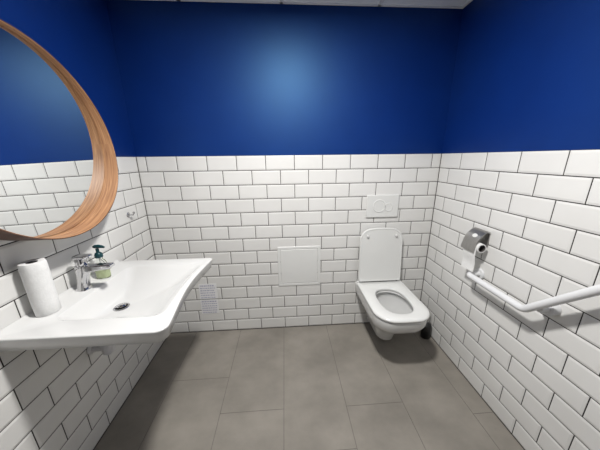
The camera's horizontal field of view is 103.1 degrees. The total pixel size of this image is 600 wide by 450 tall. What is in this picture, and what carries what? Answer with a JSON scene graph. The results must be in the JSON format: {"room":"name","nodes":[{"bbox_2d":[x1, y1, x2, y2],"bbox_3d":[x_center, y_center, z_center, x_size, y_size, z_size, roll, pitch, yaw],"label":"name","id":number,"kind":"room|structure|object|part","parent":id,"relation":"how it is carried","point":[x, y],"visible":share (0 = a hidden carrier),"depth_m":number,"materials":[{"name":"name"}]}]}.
{"room":"public restroom","nodes":[
{"label":"public restroom","id":0,"kind":"room"},
{"bbox_2d":[0,0,164,449],"bbox_3d":[-1.060,0.120,0.530,0.060,2.322,2.440,-2,16,-3],"label":"wall","id":1,"kind":"structure","parent":0,"point":[59,398],"depth_m":1.13,"materials":[{"name":"white tile"}]},
{"bbox_2d":[0,19,117,240],"bbox_3d":[-1.002,-0.331,0.908,0.124,0.777,0.779,-2,16,-3],"label":"round mirror","id":2,"kind":"object","parent":1,"relation":"attached to","point":[59,166],"visible":1,"depth_m":0.97,"materials":[{"name":"brown wood"}]},
{"bbox_2d":[0,258,211,351],"bbox_3d":[-0.775,0.351,1.137,0.564,0.146,0.643,-2,16,-3],"label":"washbasin","id":3,"kind":"object","parent":1,"relation":"attached to","point":[141,301],"visible":0.98,"depth_m":1.02,"materials":[{"name":"white ceramic"}]},
{"bbox_2d":[17,258,61,316],"bbox_3d":[-0.996,0.239,0.914,0.077,0.216,0.077,-2,16,-3],"label":"paper towel roll","id":4,"kind":"object","parent":3,"relation":"on","point":[35,274],"visible":1,"depth_m":0.89,"materials":[{"name":"white paper"}]},
{"bbox_2d":[71,253,114,291],"bbox_3d":[-0.946,0.214,1.091,0.178,0.167,0.054,-2,16,-3],"label":"faucet","id":5,"kind":"object","parent":3,"relation":"on","point":[83,269],"visible":1,"depth_m":1.07,"materials":[{"name":"silver metal"}]},
{"bbox_3d":[-0.979,0.142,1.069,0.074,0.014,0.042,-2,16,-3],"label":"lever","id":6,"kind":"part","parent":5,"relation":"part of","materials":[{"name":"silver metal"}]},
{"bbox_3d":[-0.930,0.195,1.087,0.146,0.036,0.044,-2,16,-3],"label":"spout","id":7,"kind":"part","parent":5,"relation":"part of","materials":[{"name":"silver metal"}]},
{"bbox_2d":[87,345,114,354],"bbox_3d":[-0.944,0.537,1.186,0.223,0.240,0.065,-2,16,-3],"label":"trap","id":8,"kind":"object","parent":3,"relation":"attached to","point":[106,350],"visible":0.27,"depth_m":1.19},
{"bbox_2d":[100,345,114,354],"bbox_3d":[-0.976,0.613,1.208,0.052,0.084,0.052,-2,16,-3],"label":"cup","id":9,"kind":"object","parent":8,"relation":"on","point":[106,350],"depth_m":1.19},
{"bbox_2d":[92,245,110,278],"bbox_3d":[-0.997,0.181,1.191,0.070,0.176,0.048,-2,16,-3],"label":"soap bottle","id":10,"kind":"object","parent":3,"relation":"on","point":[101,274],"visible":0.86,"depth_m":1.18,"materials":[{"name":"green plastic"}]},
{"bbox_2d":[106,0,462,332],"bbox_3d":[-0.037,-0.244,1.777,2.189,2.322,0.060,-2,16,-3],"label":"wall","id":11,"kind":"structure","parent":0,"point":[257,129],"depth_m":1.65,"materials":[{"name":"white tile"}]},
{"bbox_2d":[198,283,218,313],"bbox_3d":[-0.740,0.601,1.935,0.142,0.274,0.002,-2,16,-3],"label":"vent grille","id":12,"kind":"object","parent":11,"relation":"attached to","point":[206,291],"visible":1,"depth_m":1.93,"materials":[{"name":"plastic"}]},
{"bbox_2d":[277,246,319,285],"bbox_3d":[-0.006,0.331,1.907,0.339,0.340,0.005,-2,16,-3],"label":"access panel","id":13,"kind":"object","parent":11,"relation":"attached to","point":[299,265],"visible":1,"depth_m":1.90,"materials":[{"name":"white plastic"}]},
{"bbox_2d":[366,195,399,217],"bbox_3d":[0.627,-0.143,1.811,0.247,0.171,0.015,-2,16,-3],"label":"flush plate","id":14,"kind":"object","parent":11,"relation":"attached to","point":[376,205],"visible":1,"depth_m":1.80,"materials":[{"name":"white plastic"}]},
{"bbox_2d":[355,228,429,340],"bbox_3d":[0.652,0.490,1.711,0.370,0.835,0.546,-2,16,-3],"label":"toilet","id":15,"kind":"object","parent":11,"relation":"attached to","point":[391,308],"visible":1,"depth_m":1.83,"materials":[{"name":"white ceramic"}]},
{"bbox_3d":[0.635,0.235,1.880,0.342,0.437,0.052,-2,16,-3],"label":"lid","id":16,"kind":"part","parent":15,"relation":"part of","materials":[{"name":"white plastic"}]},
{"bbox_3d":[0.655,0.713,1.778,0.358,0.370,0.538,-2,16,-3],"label":"bowl","id":17,"kind":"part","parent":15,"relation":"part of","materials":[{"name":"white ceramic"}]},
{"bbox_3d":[0.655,0.531,1.690,0.370,0.022,0.483,-2,16,-3],"label":"seat","id":18,"kind":"part","parent":15,"relation":"part of","materials":[{"name":"white plastic"}]},
{"bbox_2d":[94,323,523,449],"bbox_3d":[0.055,1.231,0.918,2.209,0.050,2.460,-2,16,-3],"label":"floor","id":19,"kind":"structure","parent":0,"point":[337,386],"depth_m":1.46,"materials":[{"name":"grey tile"}]},
{"bbox_2d":[420,311,431,338],"bbox_3d":[1.015,0.790,1.905,0.072,0.241,0.072,-2,16,-3],"label":"toilet brush","id":20,"kind":"object","parent":19,"relation":"on","point":[425,333],"visible":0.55,"depth_m":1.89,"materials":[{"name":"black plastic"}]},
{"bbox_2d":[149,0,472,8],"bbox_3d":[0.030,-1.032,0.279,2.209,0.051,2.460,-2,16,-3],"label":"ceiling","id":21,"kind":"structure","parent":0,"point":[451,4],"depth_m":1.43,"materials":[{"name":"paint"}]},
{"bbox_2d":[421,0,599,449],"bbox_3d":[1.145,0.059,0.661,0.060,2.322,2.440,-2,16,-3],"label":"wall","id":22,"kind":"structure","parent":0,"point":[520,163],"depth_m":1.15,"materials":[{"name":"white tile"}]},
{"bbox_2d":[461,227,490,252],"bbox_3d":[1.028,0.086,1.394,0.088,0.121,0.100,-2,16,-3],"label":"paper holder","id":23,"kind":"object","parent":22,"relation":"attached to","point":[475,235],"visible":1,"depth_m":1.38,"materials":[{"name":"metal"}]},
{"bbox_2d":[461,242,486,271],"bbox_3d":[1.022,0.178,1.407,0.057,0.176,0.100,-2,16,-3],"label":"toilet paper roll","id":24,"kind":"object","parent":23,"relation":"hanging from","point":[468,261],"visible":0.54,"depth_m":1.39,"materials":[{"name":"white paper"}]},
{"bbox_3d":[1.069,0.077,1.394,0.006,0.080,0.090,-2,16,-3],"label":"plate","id":25,"kind":"part","parent":23,"relation":"part of","materials":[{"name":"metal"}]},
{"bbox_2d":[467,268,599,315],"bbox_3d":[1.049,0.221,1.063,0.091,0.400,0.720,-2,16,-3],"label":"grab bar","id":26,"kind":"object","parent":22,"relation":"attached to","point":[551,306],"visible":0.99,"depth_m":1.01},
{"bbox_3d":[1.068,0.362,1.033,0.066,0.064,0.064,-2,16,-3],"label":"wall post","id":27,"kind":"part","parent":26,"relation":"part of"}
]}

